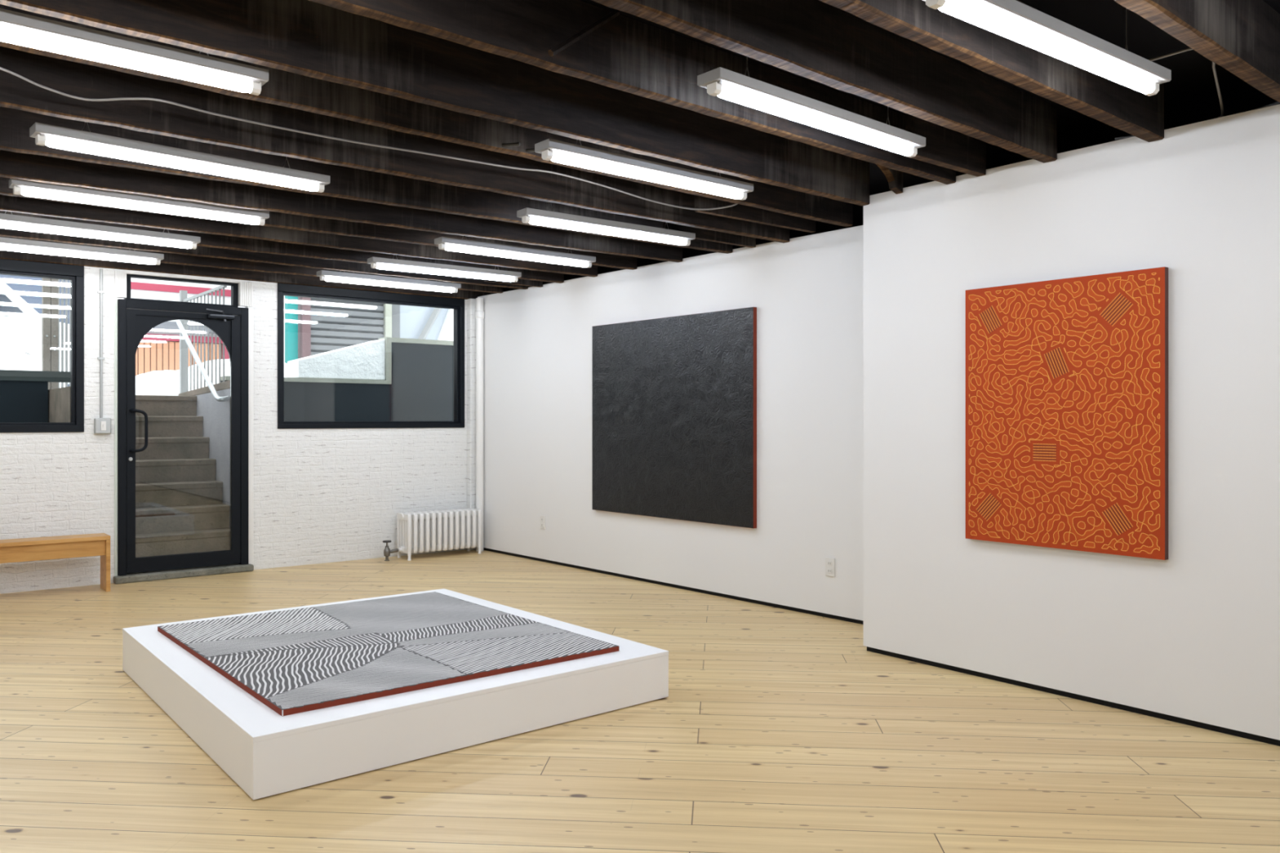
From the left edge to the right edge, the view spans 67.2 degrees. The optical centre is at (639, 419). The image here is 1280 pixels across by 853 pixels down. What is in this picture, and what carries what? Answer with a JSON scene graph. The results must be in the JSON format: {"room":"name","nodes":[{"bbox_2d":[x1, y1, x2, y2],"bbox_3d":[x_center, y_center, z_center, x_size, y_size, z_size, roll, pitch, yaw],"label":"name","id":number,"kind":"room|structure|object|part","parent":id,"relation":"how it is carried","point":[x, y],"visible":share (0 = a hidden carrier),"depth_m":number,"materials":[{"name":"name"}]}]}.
{"room":"art gallery","nodes":[
{"label":"art gallery","id":0,"kind":"room"},
{"bbox_2d":[0,266,466,594],"bbox_3d":[-4.445,0.050,7.067,7.920,2.400,0.087,0,0,-39],"label":"wall","id":1,"kind":"structure","parent":0,"point":[322,495],"depth_m":8.11,"materials":[{"name":"white brick"}]},
{"bbox_2d":[0,258,84,432],"bbox_3d":[-5.203,-0.527,6.457,2.574,1.245,0.115,0,0,-39],"label":"window","id":2,"kind":"structure","parent":1,"relation":"in","point":[75,273],"depth_m":7.19,"materials":[{"name":"black metal"}]},
{"bbox_2d":[97,268,104,417],"bbox_3d":[-4.077,-0.576,7.290,0.044,1.128,0.022,0,0,-39],"label":"conduit","id":3,"kind":"object","parent":1,"relation":"attached to","point":[101,292],"visible":1,"depth_m":7.28,"materials":[{"name":"silver metal"}]},
{"bbox_2d":[93,417,111,434],"bbox_3d":[-4.059,0.050,7.281,0.110,0.120,0.061,0,0,-39],"label":"switch box","id":4,"kind":"object","parent":1,"relation":"attached to","point":[101,425],"visible":1,"depth_m":7.26,"materials":[{"name":"silver metal"}]},
{"bbox_2d":[101,421,106,430],"bbox_3d":[-4.047,0.049,7.268,0.034,0.070,0.005,0,0,-39],"label":"switch plate","id":5,"kind":"object","parent":4,"relation":"attached to","point":[103,423],"depth_m":7.27,"materials":[{"name":"white plastic"}]},
{"bbox_2d":[114,298,117,576],"bbox_3d":[-4.006,0.150,7.364,0.021,2.140,0.020,0,0,-39],"label":"trim","id":6,"kind":"structure","parent":1,"relation":"attached to","point":[115,300],"depth_m":7.36,"materials":[{"name":"white paint"}]},
{"bbox_2d":[114,270,126,298],"bbox_3d":[-3.991,-1.035,7.395,0.081,0.200,0.070,0,0,-39],"label":"trim","id":7,"kind":"structure","parent":1,"relation":"attached to","point":[120,277],"depth_m":7.37,"materials":[{"name":"white paint"}]},
{"bbox_2d":[117,269,247,283],"bbox_3d":[-3.656,-1.137,7.717,0.963,0.027,0.108,0,0,-39],"label":"trim","id":8,"kind":"structure","parent":1,"relation":"attached to","point":[128,272],"depth_m":7.66,"materials":[{"name":"white paint"}]},
{"bbox_2d":[117,274,248,576],"bbox_3d":[-3.621,0.036,7.673,0.958,2.317,0.218,0,0,-39],"label":"door","id":9,"kind":"structure","parent":1,"relation":"in","point":[136,317],"depth_m":7.61,"materials":[{"name":"black metal"}]},
{"bbox_3d":[-3.958,0.087,7.489,0.043,0.333,0.106,0,0,-5],"label":"pull handle","id":10,"kind":"part","parent":9,"relation":"part of","materials":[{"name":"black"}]},
{"bbox_3d":[-3.851,0.087,7.404,0.115,0.333,0.087,0,0,-39],"label":"pull handle","id":11,"kind":"part","parent":9,"relation":"part of","materials":[{"name":"black metal"}]},
{"bbox_3d":[-3.633,0.138,7.675,0.711,1.868,0.006,0,0,-39],"label":"arched pane","id":12,"kind":"part","parent":9,"relation":"part of","materials":[{"name":"clear glass"}]},
{"bbox_3d":[-3.386,-0.844,7.778,0.208,0.098,0.064,0,0,-39],"label":"closer arm","id":13,"kind":"part","parent":9,"relation":"part of","materials":[{"name":"grey metal"}]},
{"bbox_2d":[113,563,253,584],"bbox_3d":[-3.626,1.223,7.677,1.020,0.054,0.172,0,0,-39],"label":"threshold","id":14,"kind":"object","parent":1,"relation":"attached to","point":[228,568],"depth_m":7.60,"materials":[{"name":"concrete"}]},
{"bbox_2d":[237,281,253,306],"bbox_3d":[-3.267,-1.035,7.977,0.103,0.200,0.070,0,0,-39],"label":"trim","id":15,"kind":"structure","parent":1,"relation":"attached to","point":[245,288],"depth_m":7.95,"materials":[{"name":"white paint"}]},
{"bbox_2d":[248,307,253,565],"bbox_3d":[-3.228,0.150,7.985,0.043,2.140,0.026,0,0,-39],"label":"trim","id":16,"kind":"structure","parent":1,"relation":"attached to","point":[251,311],"depth_m":7.98,"materials":[{"name":"white paint"}]},
{"bbox_2d":[0,249,505,299],"bbox_3d":[-4.460,-1.281,7.070,7.900,0.267,0.193,0,0,-39],"label":"beam","id":17,"kind":"structure","parent":1,"relation":"on","point":[163,268],"depth_m":7.83,"materials":[{"name":"brown wood"}]},
{"bbox_2d":[277,283,464,428],"bbox_3d":[-2.398,-0.535,8.710,1.760,1.229,0.115,0,0,-39],"label":"window","id":18,"kind":"structure","parent":1,"relation":"in","point":[457,305],"depth_m":8.71,"materials":[{"name":"black metal"}]},
{"bbox_2d":[466,298,475,550],"bbox_3d":[-1.607,0.048,9.240,0.084,2.405,0.080,0,0,-39],"label":"trim","id":19,"kind":"structure","parent":1,"relation":"attached to","point":[471,303],"depth_m":9.20,"materials":[{"name":"white paint"}]},
{"bbox_2d":[0,549,1279,852],"bbox_3d":[-0.448,1.280,2.154,8.400,0.060,13.320,0,0,-39],"label":"floor","id":20,"kind":"structure","parent":0,"point":[776,730],"depth_m":3.52,"materials":[{"name":"brown wood"}]},
{"bbox_2d":[0,533,110,591],"bbox_3d":[-4.751,1.048,6.422,2.135,0.404,0.231,0,0,-39],"label":"bench","id":21,"kind":"object","parent":20,"relation":"on","point":[48,548],"visible":1,"depth_m":6.84,"materials":[{"name":"brown wood"}]},
{"bbox_3d":[-4.751,0.860,6.422,2.135,0.028,0.231,0,0,-39],"label":"seat","id":22,"kind":"part","parent":21,"relation":"part of","materials":[{"name":"brown wood"}]},
{"bbox_3d":[-3.930,1.062,7.082,0.028,0.376,0.229,0,0,-39],"label":"leg","id":23,"kind":"part","parent":21,"relation":"part of","materials":[{"name":"brown wood"}]},
{"bbox_2d":[135,395,230,557],"bbox_3d":[-4.323,0.515,8.438,0.988,1.470,1.889,0,0,-39],"label":"stairs","id":24,"kind":"structure","parent":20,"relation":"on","point":[180,508],"depth_m":8.18,"materials":[{"name":"grey concrete"}]},
{"bbox_2d":[382,540,398,560],"bbox_3d":[-2.212,1.160,8.542,0.140,0.180,0.076,0,0,-39],"label":"radiator valve","id":25,"kind":"object","parent":20,"relation":"on","point":[387,551],"visible":1,"depth_m":8.51,"materials":[{"name":"silver metal"}]},
{"bbox_2d":[122,588,668,799],"bbox_3d":[-1.218,1.145,4.548,1.825,0.210,2.122,0,0,-39],"label":"plinth","id":26,"kind":"object","parent":20,"relation":"on","point":[265,753],"visible":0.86,"depth_m":3.69,"materials":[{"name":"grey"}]},
{"bbox_2d":[157,591,618,716],"bbox_3d":[-1.231,1.028,4.528,1.505,0.023,1.765,0,0,-39],"label":"painting","id":27,"kind":"object","parent":26,"relation":"on","point":[295,661],"visible":1,"depth_m":4.29,"materials":[{"name":"grey paint"}]},
{"bbox_2d":[396,507,481,560],"bbox_3d":[-1.845,1.046,8.837,0.791,0.407,0.248,0,0,-39],"label":"radiator","id":28,"kind":"object","parent":20,"relation":"on","point":[426,531],"visible":1,"depth_m":8.72,"materials":[{"name":"white metal"}]},
{"bbox_3d":[-2.176,1.208,8.706,0.038,0.085,0.036,0,0,-39],"label":"leg","id":29,"kind":"part","parent":28,"relation":"part of","materials":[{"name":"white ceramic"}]},
{"bbox_3d":[-2.045,1.208,8.542,0.038,0.085,0.036,0,0,-39],"label":"leg","id":30,"kind":"part","parent":28,"relation":"part of","materials":[{"name":"white metal"}]},
{"bbox_3d":[-1.494,1.208,8.984,0.038,0.085,0.036,0,0,-39],"label":"leg","id":31,"kind":"part","parent":28,"relation":"part of","materials":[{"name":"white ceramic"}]},
{"bbox_2d":[475,297,484,551],"bbox_3d":[-1.521,0.050,9.148,0.086,2.400,0.086,0,0,-39],"label":"standpipe","id":32,"kind":"object","parent":20,"relation":"on","point":[479,313],"visible":0.97,"depth_m":9.12,"materials":[{"name":"white metal"}]},
{"bbox_2d":[477,225,863,621],"bbox_3d":[0.099,0.021,7.467,0.334,2.403,5.120,0,0,-39],"label":"wall","id":33,"kind":"structure","parent":0,"point":[806,292],"depth_m":6.76,"materials":[{"name":"white paint"}]},
{"bbox_2d":[540,515,545,528],"bbox_3d":[-0.852,0.900,8.429,0.012,0.116,0.072,0,0,-40],"label":"outlet","id":34,"kind":"object","parent":33,"relation":"attached to","point":[542,517],"visible":1,"depth_m":8.42,"materials":[{"name":"white plastic"}]},
{"bbox_2d":[591,306,756,528],"bbox_3d":[0.200,-0.011,7.178,0.034,1.493,1.778,0,0,-40],"label":"painting","id":35,"kind":"object","parent":33,"relation":"attached to","point":[674,398],"visible":1,"depth_m":7.07,"materials":[{"name":"black paint"}]},
{"bbox_2d":[825,557,835,577],"bbox_3d":[1.189,0.925,6.034,0.012,0.116,0.072,0,0,-40],"label":"outlet","id":36,"kind":"object","parent":33,"relation":"attached to","point":[829,562],"visible":1,"depth_m":6.03,"materials":[{"name":"white plastic"}]},
{"bbox_2d":[505,102,1279,291],"bbox_3d":[2.626,-0.083,4.739,0.170,2.665,13.300,0,0,-39],"label":"wall","id":37,"kind":"structure","parent":0,"point":[858,211],"depth_m":6.57,"materials":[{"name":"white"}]},
{"bbox_2d":[580,0,1279,195],"bbox_3d":[-0.473,-1.433,2.186,8.400,0.035,13.400,0,0,-39],"label":"ceiling","id":38,"kind":"structure","parent":0,"point":[1191,95],"depth_m":4.03,"materials":[{"name":"black"}]},
{"bbox_2d":[0,236,164,265],"bbox_3d":[-3.861,-1.248,6.451,1.220,0.308,0.108,0,0,-41],"label":"ceiling light","id":39,"kind":"object","parent":38,"relation":"hanging from","point":[6,243],"visible":0.92,"depth_m":6.49,"materials":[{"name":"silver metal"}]},
{"bbox_2d":[0,211,200,248],"bbox_3d":[-3.308,-1.248,5.808,1.220,0.308,0.108,0,0,-41],"label":"ceiling light","id":40,"kind":"object","parent":38,"relation":"hanging from","point":[9,221],"visible":0.86,"depth_m":5.80,"materials":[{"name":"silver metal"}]},
{"bbox_2d":[0,8,268,95],"bbox_3d":[-1.743,-1.248,2.871,1.220,0.308,0.108,0,0,-40],"label":"ceiling light","id":41,"kind":"object","parent":38,"relation":"hanging from","point":[15,28],"visible":0.92,"depth_m":2.97,"materials":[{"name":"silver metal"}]},
{"bbox_2d":[8,177,269,225],"bbox_3d":[-2.586,-1.248,5.065,1.220,0.308,0.108,0,0,-40],"label":"ceiling light","id":42,"kind":"object","parent":38,"relation":"hanging from","point":[30,188],"visible":0.9,"depth_m":5.00,"materials":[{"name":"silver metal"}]},
{"bbox_2d":[29,121,329,192],"bbox_3d":[-1.968,-1.248,4.245,1.220,0.308,0.108,0,0,-43],"label":"ceiling light","id":43,"kind":"object","parent":38,"relation":"hanging from","point":[51,135],"visible":0.92,"depth_m":4.16,"materials":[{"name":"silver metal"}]},
{"bbox_2d":[1,236,502,293],"bbox_3d":[-4.288,-1.289,6.620,7.588,0.246,0.058,0,0,-38],"label":"joist","id":44,"kind":"object","parent":38,"relation":"attached to","point":[169,258],"visible":0.27,"depth_m":7.54,"materials":[{"name":"brown wood"}]},
{"bbox_2d":[0,227,528,288],"bbox_3d":[-3.962,-1.287,6.225,7.598,0.249,0.058,0,0,-39],"label":"joist","id":45,"kind":"object","parent":38,"relation":"attached to","point":[228,254],"visible":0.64,"depth_m":7.10,"materials":[{"name":"brown wood"}]},
{"bbox_2d":[0,210,564,283],"bbox_3d":[-3.682,-1.286,5.888,7.616,0.252,0.058,0,0,-38],"label":"joist","id":46,"kind":"object","parent":38,"relation":"attached to","point":[214,241],"visible":0.27,"depth_m":6.82,"materials":[{"name":"brown wood"}]},
{"bbox_2d":[0,194,597,276],"bbox_3d":[-3.359,-1.286,5.497,7.628,0.252,0.058,0,0,-38],"label":"joist","id":47,"kind":"object","parent":38,"relation":"attached to","point":[7,203],"visible":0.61,"depth_m":6.19,"materials":[{"name":"brown wood"}]},
{"bbox_2d":[0,177,636,269],"bbox_3d":[-3.058,-1.284,5.133,7.643,0.256,0.059,0,0,-38],"label":"joist","id":48,"kind":"object","parent":38,"relation":"attached to","point":[278,220],"visible":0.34,"depth_m":6.16,"materials":[{"name":"brown wood"}]},
{"bbox_2d":[0,149,682,262],"bbox_3d":[-2.755,-1.280,4.769,7.660,0.263,0.059,0,0,-37],"label":"joist","id":49,"kind":"object","parent":38,"relation":"attached to","point":[19,166],"visible":0.52,"depth_m":5.38,"materials":[{"name":"brown wood"}]},
{"bbox_2d":[0,106,733,253],"bbox_3d":[-2.407,-1.282,4.347,7.673,0.260,0.059,0,0,-38],"label":"joist","id":50,"kind":"object","parent":38,"relation":"attached to","point":[345,182],"visible":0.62,"depth_m":5.00,"materials":[{"name":"brown wood"}]},
{"bbox_2d":[0,66,737,210],"bbox_3d":[-0.916,-1.223,4.336,3.804,0.101,0.198,0,0,-39],"label":"cable","id":51,"kind":"object","parent":38,"relation":"hanging from","point":[1,68],"visible":0.97,"depth_m":4.04,"materials":[{"name":"grey plastic"}]},
{"bbox_2d":[316,270,461,293],"bbox_3d":[-2.052,-1.248,7.968,1.220,0.308,0.108,0,0,-39],"label":"ceiling light","id":52,"kind":"object","parent":38,"relation":"hanging from","point":[325,275],"visible":0.87,"depth_m":7.91,"materials":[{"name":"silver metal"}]},
{"bbox_2d":[0,45,789,243],"bbox_3d":[-1.996,-1.282,3.846,7.688,0.260,0.058,0,0,-40],"label":"joist","id":53,"kind":"object","parent":38,"relation":"attached to","point":[70,77],"visible":0.73,"depth_m":4.26,"materials":[{"name":"brown wood"}]},
{"bbox_2d":[0,4,853,226],"bbox_3d":[-1.614,-1.296,3.383,7.710,0.232,0.058,0,0,-41],"label":"joist","id":54,"kind":"object","parent":38,"relation":"attached to","point":[282,88],"visible":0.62,"depth_m":3.99,"materials":[{"name":"brown wood"}]},
{"bbox_2d":[501,142,520,146],"bbox_3d":[-0.574,-1.202,4.220,0.112,0.019,0.016,0,0,25],"label":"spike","id":55,"kind":"object","parent":54,"relation":"attached to","point":[516,144],"visible":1,"depth_m":4.21,"materials":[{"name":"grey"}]},
{"bbox_2d":[525,148,534,152],"bbox_3d":[-0.473,-1.202,4.302,0.112,0.019,0.016,0,0,25],"label":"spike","id":56,"kind":"object","parent":54,"relation":"attached to","point":[528,150],"visible":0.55,"depth_m":4.30,"materials":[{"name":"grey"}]},
{"bbox_2d":[0,0,869,205],"bbox_3d":[-1.532,-1.282,2.868,7.186,0.261,0.058,0,0,-40],"label":"joist","id":57,"kind":"object","parent":38,"relation":"attached to","point":[306,37],"visible":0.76,"depth_m":3.55,"materials":[{"name":"brown wood"}]},
{"bbox_2d":[367,255,521,282],"bbox_3d":[-1.464,-1.248,7.335,1.220,0.308,0.108,0,0,-37],"label":"ceiling light","id":58,"kind":"object","parent":38,"relation":"hanging from","point":[379,263],"visible":0.9,"depth_m":7.27,"materials":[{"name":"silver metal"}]},
{"bbox_2d":[484,278,542,287],"bbox_3d":[-1.081,-1.284,8.264,0.566,0.251,0.040,0,0,-39],"label":"stub","id":59,"kind":"object","parent":38,"relation":"attached to","point":[520,282],"visible":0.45,"depth_m":8.30,"materials":[{"name":"brown wood"}]},
{"bbox_2d":[434,235,595,267],"bbox_3d":[-0.825,-1.248,6.582,1.220,0.308,0.108,0,0,-39],"label":"ceiling light","id":60,"kind":"object","parent":38,"relation":"hanging from","point":[452,244],"visible":0.93,"depth_m":6.51,"materials":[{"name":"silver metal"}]},
{"bbox_2d":[516,202,695,245],"bbox_3d":[-0.171,-1.248,5.727,1.220,0.308,0.108,0,0,-37],"label":"ceiling light","id":61,"kind":"object","parent":38,"relation":"hanging from","point":[531,215],"visible":0.93,"depth_m":5.66,"materials":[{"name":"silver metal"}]},
{"bbox_2d":[308,0,955,184],"bbox_3d":[-1.188,-1.290,2.439,7.188,0.245,0.059,0,0,-41],"label":"joist","id":62,"kind":"object","parent":38,"relation":"attached to","point":[625,54],"visible":0.84,"depth_m":3.38,"materials":[{"name":"brown wood"}]},
{"bbox_2d":[548,8,619,56],"bbox_3d":[-0.183,-1.292,3.214,0.024,0.242,0.315,0,0,44],"label":"wood lath","id":63,"kind":"object","parent":62,"relation":"attached to","point":[615,13],"visible":0.95,"depth_m":3.20,"materials":[{"name":"brown wood"}]},
{"bbox_2d":[534,138,753,199],"bbox_3d":[0.059,-1.248,4.437,1.220,0.308,0.108,0,0,-39],"label":"ceiling light","id":64,"kind":"object","parent":38,"relation":"hanging from","point":[557,151],"visible":0.91,"depth_m":4.35,"materials":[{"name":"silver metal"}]},
{"bbox_2d":[662,222,755,248],"bbox_3d":[0.464,-1.287,6.279,0.788,0.246,0.040,0,0,-39],"label":"joist","id":65,"kind":"object","parent":38,"relation":"attached to","point":[700,233],"visible":0.24,"depth_m":6.28,"materials":[{"name":"brown wood"}]},
{"bbox_2d":[694,195,815,232],"bbox_3d":[0.714,-1.300,5.820,1.003,0.220,0.040,0,0,-39],"label":"joist","id":66,"kind":"object","parent":38,"relation":"attached to","point":[739,211],"visible":0.45,"depth_m":5.77,"materials":[{"name":"brown wood"}]},
{"bbox_2d":[697,56,925,157],"bbox_3d":[0.690,-1.248,3.636,1.220,0.308,0.108,0,0,-41],"label":"ceiling light","id":67,"kind":"object","parent":38,"relation":"hanging from","point":[726,84],"visible":0.94,"depth_m":3.52,"materials":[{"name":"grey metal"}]},
{"bbox_3d":[0.373,-1.286,3.361,0.043,0.233,0.003,0,0,-41],"label":"hanging chain","id":68,"kind":"part","parent":67,"relation":"part of","materials":[{"name":"black metal"}]},
{"bbox_3d":[1.007,-1.286,3.912,0.043,0.232,0.003,0,0,-41],"label":"hanging chain","id":69,"kind":"part","parent":67,"relation":"part of","materials":[{"name":"silver metal"}]},
{"bbox_2d":[592,0,1057,163],"bbox_3d":[-0.859,-1.289,2.030,7.190,0.246,0.069,0,0,-41],"label":"joist","id":70,"kind":"object","parent":38,"relation":"attached to","point":[815,40],"visible":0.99,"depth_m":3.42,"materials":[{"name":"brown wood"}]},
{"bbox_2d":[875,164,902,194],"bbox_3d":[1.132,-1.293,4.837,0.563,0.235,0.045,0,0,-39],"label":"stub","id":71,"kind":"object","parent":38,"relation":"attached to","point":[894,177],"visible":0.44,"depth_m":4.96,"materials":[{"name":"brown wood"}]},
{"bbox_2d":[905,112,986,176],"bbox_3d":[1.424,-1.292,4.466,0.573,0.236,0.050,0,0,-39],"label":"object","id":72,"kind":"object","parent":38,"relation":"attached to","point":[944,147],"visible":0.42,"depth_m":4.44,"materials":[{"name":"brown wood"}]},
{"bbox_2d":[819,0,1164,142],"bbox_3d":[-0.601,-1.285,1.709,7.186,0.255,0.069,0,0,-40],"label":"joist","id":73,"kind":"object","parent":38,"relation":"attached to","point":[1119,106],"visible":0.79,"depth_m":3.26,"materials":[{"name":"brown wood"}]},
{"bbox_2d":[1148,47,1223,117],"bbox_3d":[2.005,-1.311,3.727,0.831,0.168,0.349,0,0,-10],"label":"cable","id":74,"kind":"object","parent":73,"relation":"attached to","point":[1188,48],"visible":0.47,"depth_m":3.70,"materials":[{"name":"grey plastic"}]},
{"bbox_2d":[922,0,1171,96],"bbox_3d":[1.254,-1.248,2.906,1.220,0.308,0.108,0,0,-36],"label":"ceiling light","id":75,"kind":"object","parent":38,"relation":"hanging from","point":[1017,21],"visible":1,"depth_m":2.86,"materials":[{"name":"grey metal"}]},
{"bbox_3d":[1.592,-1.286,3.155,0.043,0.233,0.003,0,0,-36],"label":"hanging chain","id":76,"kind":"part","parent":75,"relation":"part of","materials":[{"name":"black metal"}]},
{"bbox_2d":[1113,0,1279,102],"bbox_3d":[-0.276,-1.286,1.304,7.186,0.251,0.069,0,0,-40],"label":"joist","id":77,"kind":"object","parent":38,"relation":"attached to","point":[1241,37],"visible":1,"depth_m":3.08,"materials":[{"name":"brown wood"}]},
{"bbox_2d":[863,103,1279,740],"bbox_3d":[3.954,0.011,2.344,0.700,2.425,7.903,0,0,-39],"label":"wall","id":78,"kind":"structure","parent":0,"point":[1193,634],"depth_m":4.19,"materials":[{"name":"white paint"}]},
{"bbox_2d":[483,547,1279,746],"bbox_3d":[2.394,1.236,4.296,0.687,0.028,12.700,0,0,-39],"label":"baseboard","id":79,"kind":"structure","parent":78,"relation":"attached to","point":[1186,722],"depth_m":4.71,"materials":[{"name":"black"}]},
{"bbox_2d":[965,266,1168,559],"bbox_3d":[1.883,-0.025,4.333,0.035,1.207,0.923,0,0,-39],"label":"painting","id":80,"kind":"object","parent":78,"relation":"attached to","point":[1067,379],"visible":1,"depth_m":4.27,"materials":[{"name":"orange paint"}]},
{"bbox_2d":[1115,101,1279,139],"bbox_3d":[2.287,-1.232,3.975,0.627,0.045,0.046,0,0,44],"label":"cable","id":81,"kind":"object","parent":78,"relation":"on","point":[1277,102],"visible":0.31,"depth_m":3.81,"materials":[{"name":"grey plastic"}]},
{"label":"outside","id":82,"kind":"structure","parent":0,"visible":0},
{"bbox_3d":[-9.133,-0.100,19.356,38.000,0.100,22.380,0,0,-39],"label":"ground","id":83,"kind":"structure","parent":82,"visible":0},
{"bbox_2d":[0,342,65,387],"bbox_3d":[-7.157,-0.492,10.156,2.160,0.694,1.400,0,0,-39],"label":"snow pile","id":84,"kind":"object","parent":83,"relation":"on","point":[11,357],"visible":0.26,"depth_m":10.25,"materials":[{"name":"white snow"}]},
{"bbox_2d":[0,279,69,384],"bbox_3d":[-8.911,-0.937,11.014,4.300,1.665,1.765,0,0,-39],"label":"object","id":85,"kind":"object","parent":83,"relation":"on","point":[20,324],"visible":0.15,"depth_m":11.29,"materials":[{"name":"white paint"}]},
{"bbox_2d":[0,274,69,386],"bbox_3d":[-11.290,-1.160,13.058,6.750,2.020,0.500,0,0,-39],"label":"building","id":86,"kind":"structure","parent":83,"relation":"on","point":[28,288],"depth_m":14.47,"materials":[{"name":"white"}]},
{"bbox_2d":[41,277,57,389],"bbox_3d":[-5.472,-1.050,8.939,0.120,1.800,0.088,0,0,-39],"label":"timber post","id":87,"kind":"object","parent":83,"relation":"on","point":[49,286],"visible":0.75,"depth_m":8.91,"materials":[{"name":"grey wood"}]},
{"bbox_2d":[57,279,71,388],"bbox_3d":[-5.461,-1.050,9.209,0.188,1.800,0.024,0,0,-39],"label":"fence","id":88,"kind":"object","parent":83,"relation":"on","point":[62,280],"visible":0.17,"depth_m":9.17,"materials":[{"name":"grey"}]},
{"bbox_2d":[117,277,244,375],"bbox_3d":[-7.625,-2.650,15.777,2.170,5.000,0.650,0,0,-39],"label":"building","id":89,"kind":"structure","parent":83,"relation":"on","point":[158,349],"depth_m":15.59,"materials":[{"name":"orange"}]},
{"bbox_3d":[-6.934,-0.710,16.170,0.140,1.120,0.098,0,0,-39],"label":"door post","id":90,"kind":"part","parent":89,"relation":"part of","materials":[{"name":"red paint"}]},
{"bbox_2d":[135,359,287,395],"bbox_3d":[-4.652,-0.453,11.142,2.900,0.616,1.800,0,0,-39],"label":"snow pile","id":91,"kind":"object","parent":83,"relation":"on","point":[166,382],"visible":0.23,"depth_m":10.37,"materials":[{"name":"white snow"}]},
{"bbox_2d":[284,295,297,364],"bbox_3d":[-5.458,-1.950,15.080,0.155,3.600,0.150,0,0,-39],"label":"post","id":92,"kind":"object","parent":83,"relation":"on","point":[291,302],"visible":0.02,"depth_m":15.02,"materials":[{"name":"teal"}]},
{"bbox_2d":[297,297,399,359],"bbox_3d":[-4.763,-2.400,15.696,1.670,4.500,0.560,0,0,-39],"label":"building","id":93,"kind":"structure","parent":83,"relation":"on","point":[324,325],"depth_m":15.40,"materials":[{"name":"grey"}]},
{"bbox_3d":[-5.223,-2.400,15.038,0.130,4.500,0.110,0,0,-39],"label":"corner post","id":94,"kind":"part","parent":93,"relation":"part of","materials":[{"name":"grey"}]},
{"bbox_2d":[311,297,383,355],"bbox_3d":[-4.704,-1.417,15.490,1.225,2.526,0.045,0,0,-39],"label":"roller shutter","id":95,"kind":"object","parent":93,"relation":"hanging from","point":[335,324],"depth_m":15.43,"materials":[{"name":"grey metal"}]},
{"bbox_3d":[-4.166,-2.400,15.893,0.110,4.500,0.100,0,0,-39],"label":"frame","id":96,"kind":"part","parent":93,"relation":"part of","materials":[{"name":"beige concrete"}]},
{"bbox_2d":[400,305,453,341],"bbox_3d":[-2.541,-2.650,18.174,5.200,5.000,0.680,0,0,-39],"label":"building","id":97,"kind":"structure","parent":83,"relation":"on","point":[415,322],"depth_m":16.92,"materials":[{"name":"grey"}]},
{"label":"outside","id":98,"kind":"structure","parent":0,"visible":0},
{"bbox_3d":[-1.977,1.280,9.815,3.990,0.060,1.060,0,0,-39],"label":"ground","id":99,"kind":"structure","parent":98,"visible":0},
{"bbox_2d":[0,337,453,422],"bbox_3d":[-4.936,0.200,8.221,10.600,2.100,0.200,0,0,-39],"label":"wall","id":100,"kind":"structure","parent":99,"relation":"on","point":[417,385],"depth_m":9.84,"materials":[{"name":"grey"}]},
{"bbox_2d":[287,338,385,380],"bbox_3d":[-3.087,-0.620,9.814,0.898,0.425,0.330,0,0,-39],"label":"snow pile","id":101,"kind":"object","parent":100,"relation":"on","point":[364,361],"visible":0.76,"depth_m":9.71,"materials":[{"name":"white snow"}]},
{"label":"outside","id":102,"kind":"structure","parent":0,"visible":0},
{"bbox_2d":[48,386,71,422],"bbox_3d":[-4.603,0.500,7.821,0.218,1.500,1.240,0,0,-39],"label":"wall","id":103,"kind":"structure","parent":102,"point":[59,399],"depth_m":7.65,"materials":[{"name":"concrete"}]},
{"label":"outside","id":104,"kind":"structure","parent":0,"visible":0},
{"bbox_2d":[177,380,230,528],"bbox_3d":[-3.882,0.453,8.849,0.212,1.595,1.940,0,0,-39],"label":"wall","id":105,"kind":"structure","parent":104,"point":[215,414],"depth_m":8.43,"materials":[{"name":"grey paint"}]},
{"bbox_2d":[176,320,229,401],"bbox_3d":[-3.959,-0.548,8.692,0.096,0.798,1.408,0,0,-39],"label":"handrail","id":106,"kind":"object","parent":105,"relation":"attached to","point":[210,384],"visible":1,"depth_m":8.58,"materials":[{"name":"silver metal"}]},
{"bbox_2d":[179,284,226,393],"bbox_3d":[-4.166,-0.765,9.179,0.060,1.070,1.490,0,0,-39],"label":"railing","id":107,"kind":"object","parent":105,"relation":"on","point":[184,348],"visible":0.57,"depth_m":9.31,"materials":[{"name":"grey metal"}]},
{"bbox_3d":[-4.614,-0.765,9.736,0.060,1.070,0.060,0,0,-39],"label":"post","id":108,"kind":"part","parent":107,"relation":"part of","materials":[{"name":"grey metal"}]},
{"bbox_3d":[-4.157,-1.192,9.167,0.024,0.025,1.460,0,0,-39],"label":"rail","id":109,"kind":"part","parent":107,"relation":"part of","materials":[{"name":"grey metal"}]}
]}

